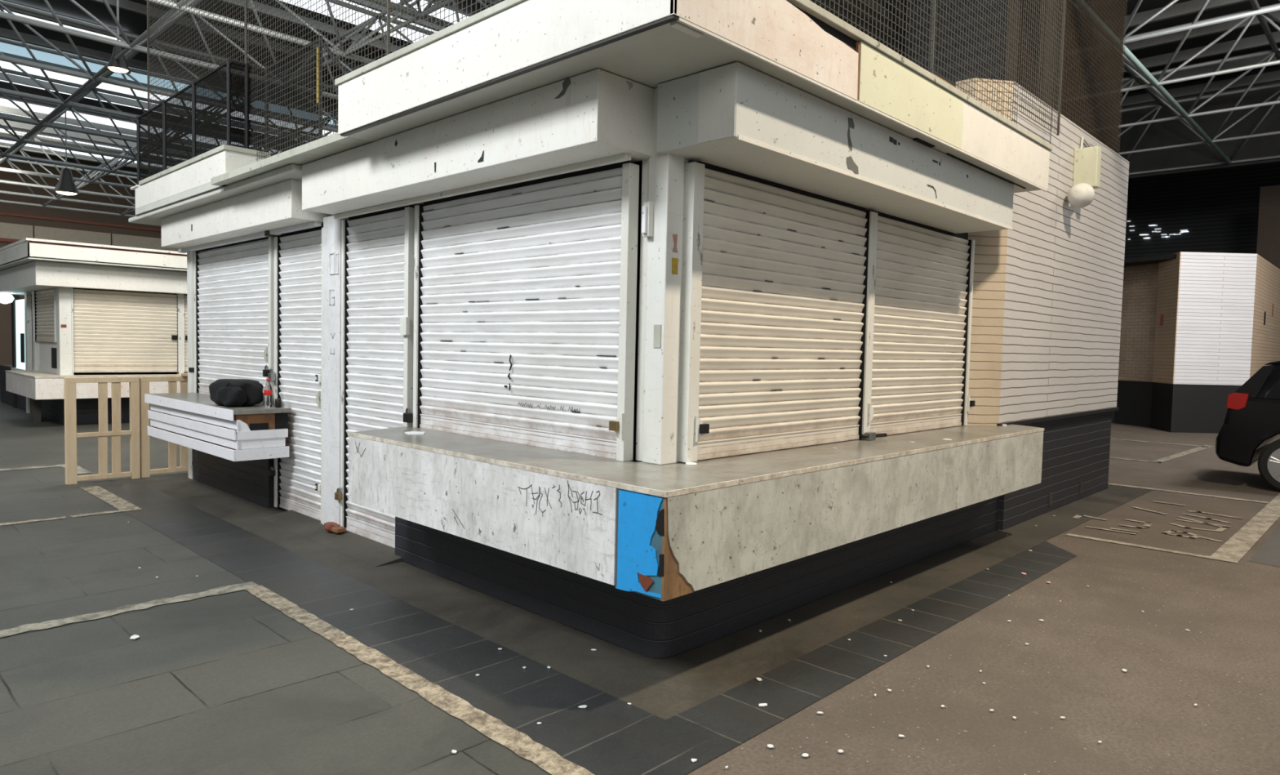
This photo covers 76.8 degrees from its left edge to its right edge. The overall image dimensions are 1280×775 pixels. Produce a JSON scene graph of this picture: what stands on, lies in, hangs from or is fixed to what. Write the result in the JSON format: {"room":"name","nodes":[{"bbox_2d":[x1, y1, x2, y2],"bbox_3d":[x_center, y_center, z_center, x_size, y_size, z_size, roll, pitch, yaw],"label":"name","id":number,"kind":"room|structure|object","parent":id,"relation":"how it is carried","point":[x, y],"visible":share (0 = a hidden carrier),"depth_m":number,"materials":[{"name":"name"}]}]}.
{"room":"indoor market hall","nodes":[
{"label":"indoor market hall","id":0,"kind":"room"},
{"bbox_2d":[0,160,278,364],"bbox_3d":[-29.995,-5.568,35.973,0.450,9.400,64.400,4,4,44],"label":"wall","id":1,"kind":"structure","parent":0,"point":[18,222],"depth_m":38.28,"materials":[{"name":"metal"}]},
{"bbox_2d":[0,401,1279,774],"bbox_3d":[-1.010,0.248,25.982,60.000,0.075,90.000,4,4,44],"label":"floor","id":2,"kind":"structure","parent":0,"point":[258,662],"depth_m":4.21,"materials":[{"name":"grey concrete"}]},
{"bbox_2d":[0,237,187,424],"bbox_3d":[-10.455,-1.118,18.099,7.180,3.165,6.400,4,4,44],"label":"kiosk","id":3,"kind":"object","parent":2,"relation":"on","point":[36,264],"visible":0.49,"depth_m":14.44,"materials":[{"name":"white paint"}]},
{"bbox_2d":[0,293,14,303],"bbox_3d":[-13.129,-1.837,16.697,0.312,0.220,0.320,4,4,44],"label":"globe lamp","id":4,"kind":"object","parent":3,"relation":"hanging from","point":[5,298],"visible":1,"depth_m":16.63,"materials":[{"name":"white"}]},
{"bbox_2d":[10,293,32,408],"bbox_3d":[-12.919,-0.730,16.887,1.750,2.400,0.120,4,4,44],"label":"shopfront","id":5,"kind":"object","parent":3,"relation":"attached to","point":[18,326],"visible":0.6,"depth_m":17.09,"materials":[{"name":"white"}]},
{"bbox_2d":[33,287,56,342],"bbox_3d":[-10.977,-1.355,14.932,1.830,1.030,0.075,4,4,44],"label":"roller shutter","id":6,"kind":"object","parent":3,"relation":"attached to","point":[44,300],"visible":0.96,"depth_m":14.99,"materials":[{"name":"paint"}]},
{"bbox_2d":[4,369,181,399],"bbox_3d":[-9.026,-0.131,16.819,3.110,0.385,6.300,4,4,44],"label":"countertop","id":7,"kind":"structure","parent":3,"relation":"attached to","point":[35,384],"depth_m":14.10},
{"bbox_2d":[39,342,57,373],"bbox_3d":[-10.865,-0.558,15.099,1.700,0.554,0.310,4,4,44],"label":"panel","id":8,"kind":"object","parent":7,"relation":"on","point":[48,352],"visible":0.5,"depth_m":15.04,"materials":[{"name":"white paint"}]},
{"bbox_2d":[71,287,179,372],"bbox_3d":[-9.404,-1.044,14.827,0.090,1.530,1.715,4,4,44],"label":"roller shutter","id":9,"kind":"object","parent":3,"relation":"attached to","point":[113,331],"visible":1,"depth_m":14.80,"materials":[{"name":"paint"}]},
{"bbox_2d":[183,293,187,371],"bbox_3d":[-8.223,-1.079,16.053,0.090,1.530,1.550,4,4,44],"label":"roller shutter","id":10,"kind":"object","parent":3,"relation":"attached to","point":[185,317],"visible":0.11,"depth_m":15.53,"materials":[{"name":"paint"}]},
{"bbox_2d":[63,376,140,484],"bbox_3d":[-5.880,0.458,8.851,0.074,1.142,0.690,4,4,44],"label":"wooden barrier","id":11,"kind":"object","parent":2,"relation":"on","point":[71,434],"visible":1,"depth_m":8.84,"materials":[{"name":"brown wood"}]},
{"bbox_2d":[129,634,139,639],"bbox_3d":[-2.676,1.320,4.276,0.049,0.004,0.049,2,3,15],"label":"paper scrap","id":12,"kind":"object","parent":2,"relation":"on","point":[135,636],"visible":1,"depth_m":4.28,"materials":[{"name":"white paper"}]},
{"bbox_2d":[137,376,188,477],"bbox_3d":[-5.449,0.442,9.356,0.074,1.142,0.621,4,4,40],"label":"wooden barrier","id":13,"kind":"object","parent":2,"relation":"on","point":[145,471],"visible":0.41,"depth_m":9.18,"materials":[{"name":"brown wood"}]},
{"bbox_2d":[181,373,187,376],"bbox_3d":[-5.278,-0.152,9.470,0.120,0.035,0.218,4,4,44],"label":"timber offcut","id":14,"kind":"object","parent":13,"relation":"on","point":[182,374],"visible":0.44,"depth_m":9.38,"materials":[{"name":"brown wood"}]},
{"bbox_2d":[577,704,586,707],"bbox_3d":[-0.251,1.409,3.569,0.028,0.004,0.034,4,4,44],"label":"paper scrap","id":15,"kind":"object","parent":2,"relation":"on","point":[581,705],"visible":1,"depth_m":3.57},
{"bbox_2d":[128,72,1128,658],"bbox_3d":[-0.056,-0.855,9.597,8.250,3.950,8.660,4,4,44],"label":"kiosk","id":16,"kind":"object","parent":2,"relation":"on","point":[1047,297],"depth_m":6.92,"materials":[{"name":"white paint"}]},
{"bbox_2d":[129,144,270,216],"bbox_3d":[-4.560,-2.054,8.484,3.185,0.345,0.725,4,4,44],"label":"roof fascia","id":17,"kind":"object","parent":16,"relation":"attached to","point":[190,178],"visible":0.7,"depth_m":7.78,"materials":[{"name":"white paint"}]},
{"bbox_2d":[136,59,231,184],"bbox_3d":[-4.706,-2.612,8.237,2.836,0.794,0.036,4,4,44],"label":"fence","id":18,"kind":"object","parent":17,"relation":"on","point":[194,121],"visible":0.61,"depth_m":8.06,"materials":[{"name":"black metal"}]},
{"bbox_2d":[230,60,263,151],"bbox_3d":[-3.567,-2.553,7.360,0.036,0.774,0.305,4,4,44],"label":"fence","id":19,"kind":"object","parent":17,"relation":"on","point":[240,73],"visible":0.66,"depth_m":7.33,"materials":[{"name":"black metal"}]},
{"bbox_2d":[144,392,291,461],"bbox_3d":[-4.226,0.344,7.960,2.554,0.441,0.512,4,4,44],"label":"countertop","id":20,"kind":"structure","parent":16,"relation":"on","point":[193,420],"depth_m":7.24,"materials":[{"name":"laminate"}]},
{"bbox_2d":[208,378,263,406],"bbox_3d":[-3.731,0.043,7.468,0.735,0.233,0.437,4,4,44],"label":"cloth bag","id":21,"kind":"object","parent":20,"relation":"on","point":[225,392],"visible":1,"depth_m":7.28,"materials":[{"name":"black fabric"}]},
{"bbox_2d":[263,377,272,406],"bbox_3d":[-3.373,0.045,7.333,0.070,0.260,0.070,4,4,44],"label":"drink bottle","id":22,"kind":"object","parent":20,"relation":"on","point":[268,390],"visible":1,"depth_m":7.31,"materials":[{"name":"clear plastic"}]},
{"bbox_2d":[275,398,281,407],"bbox_3d":[-3.261,0.141,7.283,0.054,0.078,0.054,4,4,44],"label":"drink can","id":23,"kind":"object","parent":20,"relation":"on","point":[277,401],"visible":1,"depth_m":7.26,"materials":[{"name":"metal"}]},
{"bbox_2d":[188,235,274,404],"bbox_3d":[-4.226,-0.679,8.322,2.190,1.680,0.110,4,4,44],"label":"roller shutter","id":24,"kind":"object","parent":16,"relation":"attached to","point":[234,282],"visible":0.89,"depth_m":8.28,"materials":[{"name":"paint"}]},
{"bbox_2d":[262,364,270,377],"bbox_3d":[-3.494,-0.155,7.554,0.072,0.110,0.043,4,4,44],"label":"padlock","id":25,"kind":"object","parent":24,"relation":"attached to","point":[265,371],"visible":0.96,"depth_m":7.53,"materials":[{"name":"metal"}]},
{"bbox_2d":[160,178,333,253],"bbox_3d":[-3.985,-1.610,7.930,3.525,0.358,0.362,4,4,44],"label":"housing","id":26,"kind":"object","parent":16,"relation":"attached to","point":[271,211],"visible":0.84,"depth_m":7.41,"materials":[{"name":"white paint"}]},
{"bbox_2d":[274,222,323,523],"bbox_3d":[-3.017,-0.140,7.184,1.030,2.570,0.092,4,4,44],"label":"roller shutter","id":27,"kind":"object","parent":16,"relation":"attached to","point":[298,255],"visible":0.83,"depth_m":7.21,"materials":[{"name":"paint"}]},
{"bbox_2d":[267,368,275,380],"bbox_3d":[-3.408,-0.119,7.473,0.072,0.110,0.043,4,4,44],"label":"padlock","id":28,"kind":"object","parent":27,"relation":"attached to","point":[272,375],"visible":0.96,"depth_m":7.45,"materials":[{"name":"grey metal"}]},
{"bbox_2d":[268,466,275,476],"bbox_3d":[-3.435,0.782,7.539,0.060,0.092,0.036,4,4,44],"label":"padlock","id":29,"kind":"object","parent":27,"relation":"attached to","point":[271,473],"visible":1,"depth_m":7.52,"materials":[{"name":"metal"}]},
{"bbox_2d":[264,35,348,155],"bbox_3d":[-2.797,-2.454,6.823,1.838,0.904,0.048,4,4,44],"label":"fence","id":30,"kind":"object","parent":16,"relation":"on","point":[318,42],"visible":0.47,"depth_m":7.01,"materials":[{"name":"black metal"}]},
{"bbox_2d":[337,204,414,547],"bbox_3d":[-2.048,-0.087,6.246,1.080,2.600,0.100,4,4,44],"label":"roller shutter","id":31,"kind":"object","parent":16,"relation":"attached to","point":[377,247],"visible":0.66,"depth_m":6.26,"materials":[{"name":"paint"}]},
{"bbox_2d":[334,487,342,500],"bbox_3d":[-2.464,0.868,6.605,0.066,0.101,0.040,4,4,44],"label":"padlock","id":32,"kind":"object","parent":31,"relation":"attached to","point":[338,495],"visible":1,"depth_m":6.59,"materials":[{"name":"gold metal"}]},
{"bbox_2d":[403,407,413,422],"bbox_3d":[-1.674,0.197,5.832,0.072,0.110,0.043,4,4,44],"label":"padlock","id":33,"kind":"object","parent":31,"relation":"attached to","point":[407,416],"visible":1,"depth_m":5.81,"materials":[{"name":"metal"}]},
{"bbox_2d":[302,68,654,219],"bbox_3d":[-1.264,-1.452,5.256,3.360,0.380,0.442,4,4,44],"label":"housing","id":34,"kind":"object","parent":16,"relation":"attached to","point":[597,117],"visible":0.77,"depth_m":4.58,"materials":[{"name":"paint"}]},
{"bbox_2d":[413,160,639,461],"bbox_3d":[-0.835,-0.478,5.056,2.155,1.645,0.115,4,4,44],"label":"roller shutter","id":35,"kind":"object","parent":16,"relation":"attached to","point":[525,293],"visible":1,"depth_m":4.90,"materials":[{"name":"paint"}]},
{"bbox_2d":[146,0,1066,161],"bbox_3d":[-0.908,-3.807,8.488,8.378,3.882,5.338,4,4,44],"label":"cage","id":36,"kind":"object","parent":16,"relation":"on","point":[934,2],"visible":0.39,"depth_m":6.63,"materials":[{"name":"black metal"}]},
{"bbox_2d":[641,201,653,237],"bbox_3d":[0.036,-0.881,4.234,0.045,0.180,0.052,4,4,44],"label":"junction box","id":37,"kind":"object","parent":16,"relation":"attached to","point":[647,208],"visible":1,"depth_m":4.22,"materials":[{"name":"paint"}]},
{"bbox_2d":[671,257,678,274],"bbox_3d":[0.183,-0.635,4.233,0.001,0.085,0.050,4,4,44],"label":"sticker","id":38,"kind":"object","parent":16,"relation":"attached to","point":[674,260],"visible":1,"depth_m":4.23,"materials":[{"name":"yellow paper"}]},
{"bbox_2d":[672,234,677,252],"bbox_3d":[0.185,-0.755,4.226,0.001,0.095,0.047,4,4,44],"label":"sticker","id":39,"kind":"object","parent":16,"relation":"attached to","point":[674,236],"visible":1,"depth_m":4.22,"materials":[{"name":"paper"}]},
{"bbox_2d":[334,0,1053,192],"bbox_3d":[0.734,-1.805,6.011,2.987,0.380,4.809,4,4,44],"label":"canopy","id":40,"kind":"object","parent":16,"relation":"attached to","point":[508,48],"visible":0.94,"depth_m":4.19,"materials":[{"name":"paint"}]},
{"bbox_2d":[348,423,1044,600],"bbox_3d":[0.763,0.558,6.325,3.041,0.484,5.052,4,4,44],"label":"countertop","id":41,"kind":"structure","parent":16,"relation":"attached to","point":[663,532],"depth_m":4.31,"materials":[{"name":"laminate"}]},
{"bbox_2d":[404,431,425,434],"bbox_3d":[-1.520,0.307,5.463,0.134,0.006,0.170,0,3,-20],"label":"plastic wrapper","id":42,"kind":"object","parent":41,"relation":"on","point":[408,432],"visible":1,"depth_m":5.44,"materials":[{"name":"white plastic"}]},
{"bbox_2d":[685,462,697,465],"bbox_3d":[0.272,0.404,4.288,0.061,0.008,0.062,4,4,44],"label":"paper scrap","id":43,"kind":"object","parent":41,"relation":"on","point":[686,463],"visible":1,"depth_m":4.27,"materials":[{"name":"white paper"}]},
{"bbox_2d":[861,431,887,440],"bbox_3d":[1.658,0.341,5.715,0.283,0.055,0.052,-1,4,-44],"label":"padlock","id":44,"kind":"object","parent":41,"relation":"on","point":[869,436],"visible":1,"depth_m":5.65,"materials":[{"name":"metal"}]},
{"bbox_2d":[676,160,873,462],"bbox_3d":[0.924,-0.440,4.966,0.115,1.645,1.925,4,4,44],"label":"roller shutter","id":45,"kind":"object","parent":16,"relation":"attached to","point":[776,277],"visible":1,"depth_m":4.83,"materials":[{"name":"paint"}]},
{"bbox_2d":[656,62,1013,233],"bbox_3d":[1.518,-1.400,5.269,0.514,0.356,3.605,4,4,44],"label":"housing","id":46,"kind":"object","parent":16,"relation":"attached to","point":[737,117],"visible":0.95,"depth_m":4.44,"materials":[{"name":"grey paint"}]},
{"bbox_2d":[865,209,974,435],"bbox_3d":[2.227,-0.478,6.317,0.115,1.645,1.830,4,4,44],"label":"roller shutter","id":47,"kind":"object","parent":16,"relation":"attached to","point":[922,275],"visible":0.94,"depth_m":6.28,"materials":[{"name":"paint"}]},
{"bbox_2d":[808,0,1039,96],"bbox_3d":[2.355,-4.224,8.860,2.900,2.940,5.800,4,4,44],"label":"enclosure","id":48,"kind":"object","parent":16,"relation":"on","point":[998,28],"visible":0.16,"depth_m":9.05,"materials":[{"name":"black metal"}]},
{"bbox_2d":[1067,136,1101,208],"bbox_3d":[4.650,-2.177,8.276,0.260,0.791,1.141,4,4,44],"label":"wall light","id":49,"kind":"object","parent":16,"relation":"attached to","point":[1086,161],"visible":1,"depth_m":8.07,"materials":[{"name":"paint"}]},
{"bbox_2d":[758,702,767,706],"bbox_3d":[0.552,1.425,3.629,0.040,0.004,0.025,1,3,-1],"label":"paper scrap","id":50,"kind":"object","parent":2,"relation":"on","point":[760,704],"visible":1,"depth_m":3.63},
{"bbox_2d":[767,743,773,747],"bbox_3d":[0.525,1.443,3.253,0.025,0.004,0.023,0,3,-20],"label":"paper scrap","id":51,"kind":"object","parent":2,"relation":"on","point":[770,745],"visible":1,"depth_m":3.25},
{"bbox_2d":[801,752,808,756],"bbox_3d":[0.653,1.449,3.186,0.024,0.004,0.024,4,4,44],"label":"paper scrap","id":52,"kind":"object","parent":2,"relation":"on","point":[805,754],"visible":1,"depth_m":3.18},
{"bbox_2d":[728,528,1279,774],"bbox_3d":[3.883,1.481,4.138,3.802,0.002,6.707,4,4,44],"label":"stone grit","id":53,"kind":"object","parent":2,"relation":"on","point":[1153,529],"visible":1,"depth_m":4.06,"materials":[{"name":"grey stone"}]},
{"bbox_2d":[1111,251,1279,433],"bbox_3d":[13.198,-1.152,21.820,6.075,3.920,8.280,4,4,44],"label":"wall","id":54,"kind":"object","parent":2,"relation":"on","point":[1196,326],"visible":0.67,"depth_m":17.69,"materials":[{"name":"white brick"}]},
{"bbox_2d":[1160,314,1163,325],"bbox_3d":[11.795,-1.522,18.265,0.060,0.250,0.030,4,4,44],"label":"vent","id":55,"kind":"object","parent":54,"relation":"attached to","point":[1161,315],"depth_m":18.25,"materials":[{"name":"brown metal"}]},
{"bbox_2d":[1263,311,1266,324],"bbox_3d":[14.548,-1.613,18.817,0.020,0.300,0.150,4,4,44],"label":"vent","id":56,"kind":"object","parent":54,"relation":"attached to","point":[1264,313],"depth_m":18.77,"materials":[{"name":"beige metal"}]},
{"bbox_2d":[1215,360,1279,490],"bbox_3d":[9.627,0.509,9.392,4.570,1.680,1.895,4,4,44],"label":"car","id":57,"kind":"object","parent":2,"relation":"on","point":[1248,432],"visible":1,"depth_m":10.04,"materials":[{"name":"black paint"}]},
{"bbox_2d":[1226,392,1248,409],"bbox_3d":[7.534,0.172,10.177,0.220,0.218,0.135,4,4,44],"label":"tail light","id":58,"kind":"object","parent":57,"relation":"attached to","point":[1235,401],"depth_m":10.12,"materials":[{"name":"red plastic"}]},
{"bbox_2d":[0,0,1279,217],"bbox_3d":[-0.828,-7.876,25.577,60.000,2.453,90.000,4,4,44],"label":"ceiling","id":59,"kind":"structure","parent":0,"point":[55,55],"depth_m":20.03,"materials":[{"name":"white"}]},
{"bbox_2d":[53,112,79,195],"bbox_3d":[-19.356,-8.003,27.248,0.770,2.994,0.770,4,4,44],"label":"lamp","id":60,"kind":"object","parent":59,"relation":"hanging from","point":[65,185],"visible":0.99,"depth_m":27.15,"materials":[{"name":"metal"}]},
{"bbox_2d":[106,0,130,74],"bbox_3d":[-10.232,-7.465,15.830,0.420,2.524,0.420,4,4,44],"label":"lamp","id":61,"kind":"object","parent":59,"relation":"hanging from","point":[117,66],"visible":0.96,"depth_m":15.81,"materials":[{"name":"metal"}]},
{"bbox_2d":[1035,0,1127,154],"bbox_3d":[2.691,-4.306,10.748,5.962,2.949,2.912,4,4,44],"label":"netting","id":62,"kind":"object","parent":59,"relation":"hanging from","point":[1092,74],"visible":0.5,"depth_m":8.83,"materials":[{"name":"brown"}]},
{"bbox_2d":[1117,66,1279,269],"bbox_3d":[9.805,-4.650,35.423,58.000,9.400,10.200,4,4,44],"label":"wall","id":63,"kind":"structure","parent":0,"point":[1233,207],"depth_m":29.23,"materials":[{"name":"black metal"}]},
{"bbox_2d":[1126,220,1188,239],"bbox_3d":[20.221,-6.276,31.929,2.479,0.761,0.090,4,4,44],"label":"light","id":64,"kind":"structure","parent":63,"relation":"in","point":[1182,230],"depth_m":31.71,"materials":[{"name":"white"}]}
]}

